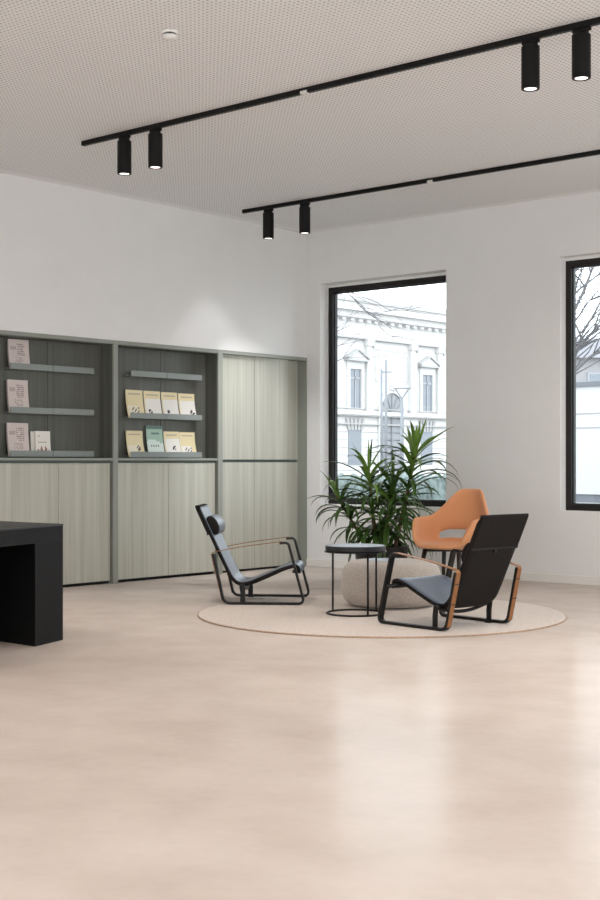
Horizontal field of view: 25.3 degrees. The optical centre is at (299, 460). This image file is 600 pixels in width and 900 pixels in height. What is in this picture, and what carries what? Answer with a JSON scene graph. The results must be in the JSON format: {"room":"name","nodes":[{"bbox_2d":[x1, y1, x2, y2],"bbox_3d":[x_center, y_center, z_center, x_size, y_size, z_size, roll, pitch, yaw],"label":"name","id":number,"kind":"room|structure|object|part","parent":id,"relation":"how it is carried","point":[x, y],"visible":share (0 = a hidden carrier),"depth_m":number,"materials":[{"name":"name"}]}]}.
{"room":"office lounge","nodes":[
{"label":"office lounge","id":0,"kind":"room"},
{"bbox_2d":[0,173,306,357],"bbox_3d":[-5.696,-0.688,8.758,0.600,3.736,17.000,0,0,41],"label":"wall","id":1,"kind":"structure","parent":0,"point":[75,262],"depth_m":13.14,"materials":[{"name":"white paint"}]},
{"bbox_2d":[0,566,599,899],"bbox_3d":[-0.393,1.280,4.190,14.600,0.200,17.000,0,0,41],"label":"floor","id":2,"kind":"structure","parent":0,"point":[153,750],"depth_m":5.35,"materials":[{"name":"concrete"}]},
{"bbox_2d":[0,521,62,645],"bbox_3d":[-2.229,0.797,8.177,0.792,0.765,2.214,0,0,21],"label":"desk","id":3,"kind":"object","parent":2,"relation":"on","point":[31,553],"visible":1,"depth_m":8.61,"materials":[{"name":"black wood"}]},
{"bbox_2d":[0,330,117,586],"bbox_3d":[-2.426,0.010,12.475,0.504,2.340,1.480,0,0,41],"label":"cabinet","id":4,"kind":"object","parent":2,"relation":"on","point":[73,381],"visible":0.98,"depth_m":12.54,"materials":[{"name":"grey wood"}]},
{"bbox_2d":[6,379,28,412],"bbox_3d":[-2.564,-0.587,12.147,0.055,0.302,0.227,0,0,41],"label":"booklet","id":5,"kind":"object","parent":4,"relation":"on","point":[16,390],"visible":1,"depth_m":12.14,"materials":[{"name":"pink paper"}]},
{"bbox_2d":[7,339,29,368],"bbox_3d":[-2.559,-0.970,12.153,0.055,0.272,0.230,0,0,41],"label":"booklet","id":6,"kind":"object","parent":4,"relation":"on","point":[17,350],"visible":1,"depth_m":12.15,"materials":[{"name":"pink paper"}]},
{"bbox_3d":[-2.599,-0.577,12.193,0.030,1.097,0.708,0,0,41],"label":"panel","id":7,"kind":"part","parent":4,"relation":"part of","materials":[{"name":"grey wood"}]},
{"bbox_3d":[-2.473,0.585,12.092,0.023,1.126,0.696,0,0,41],"label":"door","id":8,"kind":"part","parent":4,"relation":"part of","materials":[{"name":"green wood"}]},
{"bbox_2d":[0,458,112,459],"bbox_3d":[-2.429,-0.017,12.477,0.496,0.023,1.360,0,0,41],"label":"shelf","id":9,"kind":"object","parent":4,"relation":"on","point":[0,458],"depth_m":12.31,"materials":[{"name":"grey wood"}]},
{"bbox_2d":[6,423,29,455],"bbox_3d":[-2.563,-0.194,12.148,0.055,0.305,0.234,0,0,41],"label":"booklet","id":10,"kind":"object","parent":9,"relation":"on","point":[17,437],"visible":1,"depth_m":12.14,"materials":[{"name":"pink paper"}]},
{"bbox_2d":[30,431,34,450],"bbox_3d":[-2.421,-0.157,12.332,0.030,0.232,0.160,0,0,41],"label":"book","id":11,"kind":"object","parent":9,"relation":"on","point":[32,445],"visible":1,"depth_m":12.28,"materials":[{"name":"white paper"}]},
{"bbox_2d":[34,431,50,450],"bbox_3d":[-2.379,-0.159,12.348,0.038,0.235,0.170,0,0,41],"label":"book","id":12,"kind":"object","parent":9,"relation":"on","point":[41,438],"visible":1,"depth_m":12.34,"materials":[{"name":"white paper"}]},
{"bbox_3d":[-2.427,-1.143,12.475,0.502,0.035,1.360,0,0,41],"label":"head panel","id":13,"kind":"part","parent":4,"relation":"part of","materials":[{"name":"grey wood"}]},
{"bbox_3d":[-2.154,-0.577,12.710,0.030,1.097,0.648,0,0,41],"label":"panel","id":14,"kind":"part","parent":4,"relation":"part of","materials":[{"name":"grey wood"}]},
{"bbox_3d":[-2.038,0.585,12.597,0.023,1.126,0.628,0,0,41],"label":"door","id":15,"kind":"part","parent":4,"relation":"part of","materials":[{"name":"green wood"}]},
{"bbox_3d":[-1.963,0.010,13.013,0.504,2.340,0.060,0,0,41],"label":"panel","id":16,"kind":"part","parent":4,"relation":"part of","materials":[{"name":"grey wood"}]},
{"bbox_2d":[118,341,222,581],"bbox_3d":[-1.471,0.010,13.584,0.504,2.340,1.447,0,0,41],"label":"cabinet","id":17,"kind":"object","parent":2,"relation":"on","point":[162,534],"visible":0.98,"depth_m":13.48,"materials":[{"name":"grey wood"}]},
{"bbox_2d":[125,390,144,417],"bbox_3d":[-1.630,-0.565,13.231,0.056,0.280,0.225,0,0,41],"label":"leaflet","id":18,"kind":"object","parent":17,"relation":"on","point":[134,398],"visible":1,"depth_m":13.23,"materials":[{"name":"beige paper"}]},
{"bbox_3d":[-1.666,-0.577,13.276,0.030,1.097,0.728,0,0,41],"label":"panel","id":19,"kind":"part","parent":17,"relation":"part of","materials":[{"name":"grey wood"}]},
{"bbox_3d":[-1.552,0.585,13.161,0.023,1.126,0.676,0,0,41],"label":"door","id":20,"kind":"part","parent":17,"relation":"part of","materials":[{"name":"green wood"}]},
{"bbox_2d":[143,391,161,413],"bbox_3d":[-1.473,-0.564,13.412,0.056,0.278,0.225,0,0,41],"label":"leaflet","id":21,"kind":"object","parent":17,"relation":"on","point":[152,404],"visible":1,"depth_m":13.42,"materials":[{"name":"white paper"}]},
{"bbox_2d":[118,458,217,460],"bbox_3d":[-1.496,-0.017,13.561,0.496,0.023,1.380,0,0,41],"label":"shelf","id":22,"kind":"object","parent":17,"relation":"on","point":[161,459],"depth_m":13.46,"materials":[{"name":"grey wood"}]},
{"bbox_2d":[125,431,144,456],"bbox_3d":[-1.628,-0.170,13.233,0.056,0.262,0.220,0,0,41],"label":"leaflet","id":23,"kind":"object","parent":22,"relation":"on","point":[134,439],"visible":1,"depth_m":13.24,"materials":[{"name":"beige paper"}]},
{"bbox_2d":[146,425,163,451],"bbox_3d":[-1.452,-0.198,13.437,0.056,0.318,0.220,0,0,41],"label":"leaflet","id":24,"kind":"object","parent":22,"relation":"on","point":[154,437],"visible":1,"depth_m":13.44,"materials":[{"name":"green paper"}]},
{"bbox_2d":[163,431,180,451],"bbox_3d":[-1.297,-0.170,13.617,0.056,0.262,0.215,0,0,41],"label":"leaflet","id":25,"kind":"object","parent":22,"relation":"on","point":[171,439],"visible":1,"depth_m":13.62,"materials":[{"name":"white paper"}]},
{"bbox_2d":[179,432,196,451],"bbox_3d":[-1.152,-0.168,13.785,0.056,0.258,0.221,0,0,41],"label":"leaflet","id":26,"kind":"object","parent":22,"relation":"on","point":[186,439],"visible":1,"depth_m":13.79,"materials":[{"name":"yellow paper"}]},
{"bbox_3d":[-1.494,-1.143,13.559,0.502,0.035,1.380,0,0,41],"label":"head panel","id":27,"kind":"part","parent":17,"relation":"part of","materials":[{"name":"grey wood"}]},
{"bbox_2d":[161,392,178,413],"bbox_3d":[-1.317,-0.562,13.594,0.056,0.275,0.225,0,0,41],"label":"leaflet","id":28,"kind":"object","parent":17,"relation":"on","point":[169,402],"visible":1,"depth_m":13.60,"materials":[{"name":"white paper"}]},
{"bbox_3d":[-1.214,-0.577,13.801,0.030,1.097,0.648,0,0,41],"label":"panel","id":29,"kind":"part","parent":17,"relation":"part of","materials":[{"name":"grey wood"}]},
{"bbox_2d":[178,393,195,414],"bbox_3d":[-1.158,-0.560,13.778,0.056,0.271,0.230,0,0,41],"label":"leaflet","id":30,"kind":"object","parent":17,"relation":"on","point":[186,403],"visible":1,"depth_m":13.78,"materials":[{"name":"white paper"}]},
{"bbox_3d":[-1.111,0.585,13.673,0.023,1.126,0.668,0,0,41],"label":"door","id":31,"kind":"part","parent":17,"relation":"part of","materials":[{"name":"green wood"}]},
{"bbox_3d":[-1.021,0.010,14.106,0.504,2.340,0.067,0,0,41],"label":"panel","id":32,"kind":"part","parent":17,"relation":"part of","materials":[{"name":"grey wood"}]},
{"bbox_2d":[223,350,306,572],"bbox_3d":[-0.554,0.010,14.648,0.504,2.340,1.362,0,0,41],"label":"cabinet","id":33,"kind":"object","parent":2,"relation":"on","point":[265,395],"visible":0.88,"depth_m":14.52,"materials":[{"name":"grey wood"}]},
{"bbox_3d":[-0.696,-0.570,14.233,0.070,1.110,0.543,0,0,41],"label":"door","id":34,"kind":"part","parent":33,"relation":"part of","materials":[{"name":"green wood"}]},
{"bbox_3d":[-0.696,0.585,14.233,0.070,1.140,0.543,0,0,41],"label":"door","id":35,"kind":"part","parent":33,"relation":"part of","materials":[{"name":"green wood"}]},
{"bbox_3d":[-0.560,-1.143,14.643,0.502,0.035,1.347,0,0,41],"label":"head panel","id":36,"kind":"part","parent":33,"relation":"part of","materials":[{"name":"grey wood"}]},
{"bbox_3d":[-0.336,-0.570,14.652,0.070,1.110,0.553,0,0,41],"label":"door","id":37,"kind":"part","parent":33,"relation":"part of","materials":[{"name":"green wood"}]},
{"bbox_3d":[-0.336,0.585,14.652,0.070,1.140,0.553,0,0,41],"label":"door","id":38,"kind":"part","parent":33,"relation":"part of","materials":[{"name":"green wood"}]},
{"bbox_3d":[-0.126,0.598,14.983,0.035,1.165,0.264,0,0,41],"label":"filler panel","id":39,"kind":"part","parent":33,"relation":"part of","materials":[{"name":"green wood"}]},
{"bbox_3d":[-0.126,-0.570,14.983,0.035,1.110,0.264,0,0,41],"label":"filler panel","id":40,"kind":"part","parent":33,"relation":"part of","materials":[{"name":"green wood"}]},
{"bbox_3d":[-0.115,0.010,15.158,0.504,2.340,0.015,0,0,41],"label":"panel","id":41,"kind":"part","parent":33,"relation":"part of","materials":[{"name":"grey wood"}]},
{"bbox_2d":[197,595,566,637],"bbox_3d":[0.621,1.174,10.287,2.818,0.012,2.818,0,0,41],"label":"rug","id":42,"kind":"object","parent":2,"relation":"on","point":[310,618],"visible":0.78,"depth_m":9.84,"materials":[{"name":"beige carpet"}]},
{"bbox_2d":[195,504,309,604],"bbox_3d":[-0.393,0.766,11.179,0.906,0.803,0.696,0,0,4],"label":"armchair","id":43,"kind":"object","parent":42,"relation":"on","point":[214,525],"visible":1,"depth_m":11.00,"materials":[{"name":"black"}]},
{"bbox_2d":[206,514,224,534],"bbox_3d":[-0.707,0.530,11.203,0.115,0.158,0.400,0,0,4],"label":"cushion","id":44,"kind":"object","parent":43,"relation":"on","point":[215,522],"depth_m":11.01,"materials":[{"name":"grey leather"}]},
{"bbox_3d":[-0.341,0.910,10.851,0.753,0.514,0.048,0,0,4],"label":"sled frame","id":45,"kind":"part","parent":43,"relation":"part of","materials":[{"name":"black metal"}]},
{"bbox_3d":[-0.293,0.910,11.497,0.753,0.514,0.048,0,0,4],"label":"sled frame","id":46,"kind":"part","parent":43,"relation":"part of","materials":[{"name":"black metal"}]},
{"bbox_2d":[324,543,386,616],"bbox_3d":[0.424,0.906,10.204,0.476,0.524,0.476,0,0,41],"label":"side table","id":47,"kind":"object","parent":42,"relation":"on","point":[347,548],"visible":0.92,"depth_m":10.05,"materials":[{"name":"black metal"}]},
{"bbox_3d":[0.254,0.927,10.342,0.015,0.466,0.015,0,0,18],"label":"leg","id":48,"kind":"part","parent":47,"relation":"part of","materials":[{"name":"black metal"}]},
{"bbox_3d":[0.509,0.927,10.004,0.015,0.466,0.015,0,0,-27],"label":"leg","id":49,"kind":"part","parent":47,"relation":"part of","materials":[{"name":"black metal"}]},
{"bbox_3d":[0.591,0.927,10.345,0.015,0.466,0.015,0,0,-27],"label":"leg","id":50,"kind":"part","parent":47,"relation":"part of","materials":[{"name":"black metal"}]},
{"bbox_2d":[341,558,440,608],"bbox_3d":[0.737,0.984,10.806,0.810,0.368,0.810,0,0,41],"label":"pouf","id":51,"kind":"object","parent":42,"relation":"on","point":[354,573],"visible":0.75,"depth_m":10.49,"materials":[{"name":"beige fabric"}]},
{"bbox_2d":[377,513,528,630],"bbox_3d":[1.117,0.766,9.498,0.696,0.803,0.906,0,0,-41],"label":"armchair","id":52,"kind":"object","parent":42,"relation":"on","point":[486,558],"visible":1,"depth_m":9.33,"materials":[{"name":"black leather"}]},
{"bbox_3d":[0.873,0.896,9.775,0.670,0.028,0.028,0,0,-41],"label":"rail","id":53,"kind":"part","parent":52,"relation":"part of","materials":[{"name":"black metal"}]},
{"bbox_3d":[0.824,0.910,9.341,0.048,0.514,0.753,0,0,-41],"label":"sled frame","id":54,"kind":"part","parent":52,"relation":"part of","materials":[{"name":"black metal"}]},
{"bbox_2d":[461,542,469,561],"bbox_3d":[1.292,0.635,9.300,0.400,0.158,0.115,0,0,-41],"label":"cushion","id":55,"kind":"object","parent":52,"relation":"on","point":[465,548],"depth_m":9.18,"materials":[{"name":"black fabric"}]},
{"bbox_3d":[1.309,0.910,9.770,0.048,0.514,0.753,0,0,-41],"label":"sled frame","id":56,"kind":"part","parent":52,"relation":"part of","materials":[{"name":"black metal"}]},
{"bbox_2d":[305,418,461,561],"bbox_3d":[0.888,0.379,12.965,1.374,1.602,1.312,0,0,41],"label":"potted plant","id":57,"kind":"object","parent":2,"relation":"on","point":[380,533],"visible":0.87,"depth_m":12.83,"materials":[{"name":"green plant"}]},
{"bbox_3d":[0.787,0.996,12.914,0.536,0.368,0.536,0,0,41],"label":"pot","id":58,"kind":"part","parent":57,"relation":"part of","materials":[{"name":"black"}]},
{"bbox_2d":[412,489,488,574],"bbox_3d":[1.365,0.718,11.871,0.686,0.930,0.691,0,0,39],"label":"armchair","id":59,"kind":"object","parent":2,"relation":"on","point":[464,509],"visible":0.73,"depth_m":12.07,"materials":[{"name":"orange fabric"}]},
{"bbox_3d":[1.069,0.971,11.818,0.140,0.423,0.042,0,0,-16],"label":"leg","id":60,"kind":"part","parent":59,"relation":"part of","materials":[{"name":"black wood"}]},
{"bbox_3d":[1.342,0.788,11.842,0.361,0.032,0.324,0,0,39],"label":"leg frame","id":61,"kind":"part","parent":59,"relation":"part of","materials":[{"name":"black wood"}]},
{"bbox_3d":[1.306,0.971,12.114,0.042,0.423,0.140,0,0,4],"label":"leg","id":62,"kind":"part","parent":59,"relation":"part of","materials":[{"name":"black wood"}]},
{"bbox_3d":[1.377,0.971,11.570,0.042,0.423,0.140,0,0,4],"label":"leg","id":63,"kind":"part","parent":59,"relation":"part of","materials":[{"name":"black wood"}]},
{"bbox_2d":[0,0,599,230],"bbox_3d":[-0.159,-2.706,3.909,13.880,0.300,16.880,0,0,41],"label":"ceiling","id":64,"kind":"structure","parent":0,"point":[72,72],"depth_m":9.52,"materials":[{"name":"white paint"}]},
{"bbox_2d":[162,29,177,39],"bbox_3d":[-0.774,-2.533,7.953,0.100,0.046,0.100,0,0,41],"label":"smoke detector","id":65,"kind":"object","parent":64,"relation":"attached to","point":[168,34],"visible":1,"depth_m":7.92,"materials":[{"name":"white plastic"}]},
{"bbox_3d":[-0.774,-2.550,7.953,0.100,0.012,0.100,0,0,41],"label":"mount plate","id":66,"kind":"part","parent":65,"relation":"part of","materials":[{"name":"white plastic"}]},
{"bbox_2d":[81,17,599,145],"bbox_3d":[1.277,-2.537,8.083,7.952,0.039,0.038,0,0,41],"label":"track","id":67,"kind":"object","parent":64,"relation":"attached to","point":[592,22],"visible":1,"depth_m":8.83,"materials":[{"name":"black metal"}]},
{"bbox_2d":[117,135,131,175],"bbox_3d":[-1.361,-2.373,10.356,0.115,0.295,0.110,0,0,41],"label":"spotlight","id":68,"kind":"object","parent":67,"relation":"hanging from","point":[124,145],"visible":1,"depth_m":10.31,"materials":[{"name":"black metal"}]},
{"bbox_2d":[148,127,162,168],"bbox_3d":[-1.095,-2.373,10.127,0.115,0.295,0.110,0,0,41],"label":"spotlight","id":69,"kind":"object","parent":67,"relation":"hanging from","point":[155,137],"visible":1,"depth_m":10.08,"materials":[{"name":"black metal"}]},
{"bbox_2d":[521,38,539,91],"bbox_3d":[1.382,-2.373,7.993,0.115,0.295,0.110,0,0,41],"label":"spotlight","id":70,"kind":"object","parent":67,"relation":"hanging from","point":[530,49],"visible":1,"depth_m":7.95,"materials":[{"name":"black metal"}]},
{"bbox_2d":[572,26,590,80],"bbox_3d":[1.640,-2.373,7.771,0.115,0.295,0.110,0,0,41],"label":"spotlight","id":71,"kind":"object","parent":67,"relation":"hanging from","point":[581,37],"visible":1,"depth_m":7.73,"materials":[{"name":"black metal"}]},
{"bbox_2d":[242,149,599,213],"bbox_3d":[2.822,-2.537,10.659,8.972,0.039,0.038,0,0,41],"label":"track","id":72,"kind":"object","parent":64,"relation":"attached to","point":[594,152],"visible":1,"depth_m":12.05,"materials":[{"name":"black metal"}]},
{"bbox_2d":[263,208,273,239],"bbox_3d":[-0.315,-2.373,13.362,0.115,0.295,0.110,0,0,41],"label":"spotlight","id":73,"kind":"object","parent":72,"relation":"hanging from","point":[268,215],"visible":1,"depth_m":13.32,"materials":[{"name":"black metal"}]},
{"bbox_2d":[299,202,309,233],"bbox_3d":[0.049,-2.373,13.049,0.115,0.295,0.110,0,0,41],"label":"spotlight","id":74,"kind":"object","parent":72,"relation":"hanging from","point":[304,209],"visible":1,"depth_m":13.01,"materials":[{"name":"black metal"}]},
{"bbox_2d":[307,191,599,576],"bbox_3d":[5.235,-0.688,10.723,14.600,3.736,0.245,0,0,41],"label":"wall","id":75,"kind":"structure","parent":0,"point":[504,266],"depth_m":13.38,"materials":[{"name":"white paint"}]},
{"bbox_2d":[0,169,599,232],"bbox_3d":[-0.262,-2.706,4.341,14.600,0.300,17.400,0,0,41],"label":"trim","id":76,"kind":"structure","parent":75,"relation":"attached to","point":[1,170],"depth_m":13.30,"materials":[{"name":"white paint"}]},
{"bbox_2d":[329,275,445,506],"bbox_3d":[0.990,-0.732,14.472,1.694,2.423,0.085,0,0,41],"label":"window","id":77,"kind":"structure","parent":75,"relation":"in","point":[333,292],"depth_m":14.96,"materials":[{"name":"black metal"}]},
{"bbox_2d":[329,272,445,287],"bbox_3d":[0.993,-1.959,14.475,1.694,0.032,0.095,0,0,41],"label":"trim","id":78,"kind":"structure","parent":75,"relation":"attached to","point":[442,273],"depth_m":14.44,"materials":[{"name":"white paint"}]},
{"bbox_2d":[306,559,599,585],"bbox_3d":[5.378,1.137,10.429,14.000,0.085,0.014,0,0,41],"label":"baseboard","id":79,"kind":"structure","parent":75,"relation":"attached to","point":[525,576],"depth_m":13.04,"materials":[{"name":"white"}]},
{"bbox_2d":[566,258,599,510],"bbox_3d":[3.255,-0.732,12.468,1.694,2.423,0.085,0,0,41],"label":"window","id":80,"kind":"structure","parent":75,"relation":"in","point":[571,266],"depth_m":12.97,"materials":[{"name":"black metal"}]},
{"bbox_2d":[566,254,599,260],"bbox_3d":[3.271,-1.959,12.487,1.694,0.032,0.135,0,0,41],"label":"trim","id":81,"kind":"structure","parent":75,"relation":"attached to","point":[597,255],"depth_m":12.87,"materials":[{"name":"white paint"}]},
{"label":"outside","id":82,"kind":"structure","parent":0,"visible":0},
{"bbox_3d":[32.436,1.305,106.194,190.000,0.150,179.580,0,0,41],"label":"ground","id":83,"kind":"structure","parent":82,"visible":0},
{"bbox_2d":[380,369,391,473],"bbox_3d":[4.511,-1.795,69.981,0.625,6.050,0.148,0,0,4],"label":"utility pole","id":84,"kind":"object","parent":83,"relation":"on","point":[381,370],"visible":0.8,"depth_m":69.97,"materials":[{"name":"grey metal"}]},
{"bbox_2d":[385,360,387,471],"bbox_3d":[4.769,-2.185,73.999,0.157,6.830,0.157,0,0,-27],"label":"utility pole","id":85,"kind":"object","parent":83,"relation":"on","point":[385,360],"visible":0.65,"depth_m":73.94,"materials":[{"name":"grey metal"}]},
{"bbox_2d":[338,286,440,360],"bbox_3d":[0.612,-1.602,24.127,4.067,5.681,1.168,0,0,1],"label":"bare tree","id":86,"kind":"object","parent":83,"relation":"on","point":[355,294],"visible":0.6,"depth_m":23.99,"materials":[{"name":"grey plant"}]},
{"bbox_2d":[338,294,445,476],"bbox_3d":[2.632,-5.295,103.081,12.900,13.050,35.600,0,0,41],"label":"palace building","id":87,"kind":"structure","parent":83,"relation":"on","point":[420,365],"depth_m":99.10,"materials":[{"name":"stone"}]},
{"bbox_3d":[3.941,-5.210,96.081,0.020,2.820,1.320,0,0,41],"label":"pane","id":88,"kind":"part","parent":87,"relation":"part of","materials":[{"name":"clear glass"}]},
{"bbox_3d":[3.948,-0.970,96.074,0.040,2.500,1.500,0,0,41],"label":"pane","id":89,"kind":"part","parent":87,"relation":"part of","materials":[{"name":"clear glass"}]},
{"bbox_3d":[7.016,-6.805,99.437,0.300,3.070,4.380,0,0,41],"label":"relief panel","id":90,"kind":"part","parent":87,"relation":"part of","materials":[{"name":"stone"}]},
{"bbox_3d":[2.632,-10.620,103.081,12.900,0.700,35.600,0,0,41],"label":"cornice","id":91,"kind":"part","parent":87,"relation":"part of","materials":[{"name":"stone"}]},
{"bbox_3d":[6.958,-8.985,99.355,0.320,0.370,35.600,0,0,41],"label":"architrave","id":92,"kind":"part","parent":87,"relation":"part of","materials":[{"name":"grey stone"}]},
{"bbox_3d":[9.749,-5.210,102.824,0.020,2.820,1.320,0,0,41],"label":"pane","id":93,"kind":"part","parent":87,"relation":"part of","materials":[{"name":"clear glass"}]},
{"bbox_3d":[9.757,-0.970,102.817,0.040,2.500,1.500,0,0,41],"label":"pane","id":94,"kind":"part","parent":87,"relation":"part of","materials":[{"name":"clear glass"}]},
{"bbox_2d":[338,473,445,499],"bbox_3d":[2.123,0.746,30.015,3.561,0.968,0.737,0,0,0],"label":"hedge","id":95,"kind":"object","parent":83,"relation":"on","point":[439,485],"visible":0.22,"depth_m":29.72,"materials":[{"name":"green plant"}]},
{"bbox_2d":[393,387,410,472],"bbox_3d":[4.584,-1.038,60.000,0.801,4.535,0.176,0,0,8],"label":"street lamp","id":96,"kind":"object","parent":83,"relation":"on","point":[395,388],"visible":0.87,"depth_m":59.98,"materials":[{"name":"grey metal"}]},
{"bbox_3d":[4.584,-0.795,60.000,0.166,4.050,0.166,0,0,18],"label":"post","id":97,"kind":"part","parent":96,"relation":"part of","materials":[{"name":"grey metal"}]},
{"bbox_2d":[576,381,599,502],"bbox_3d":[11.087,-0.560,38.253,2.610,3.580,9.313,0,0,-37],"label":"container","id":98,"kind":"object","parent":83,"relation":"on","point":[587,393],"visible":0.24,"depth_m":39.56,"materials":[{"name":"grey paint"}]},
{"bbox_2d":[576,266,599,373],"bbox_3d":[3.959,-1.295,18.054,1.766,5.057,0.991,0,0,-3],"label":"bare tree","id":99,"kind":"object","parent":83,"relation":"on","point":[581,343],"visible":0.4,"depth_m":17.99,"materials":[{"name":"grey plant"}]},
{"bbox_2d":[576,338,599,381],"bbox_3d":[21.680,-2.970,79.316,18.078,8.400,9.800,0,0,1],"label":"apartment building","id":100,"kind":"structure","parent":83,"relation":"on","point":[592,373],"depth_m":74.95,"materials":[{"name":"grey"}]},
{"bbox_3d":[16.737,-4.120,74.838,1.000,1.500,0.020,0,0,1],"label":"pane","id":101,"kind":"part","parent":100,"relation":"part of","materials":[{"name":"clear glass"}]}
]}

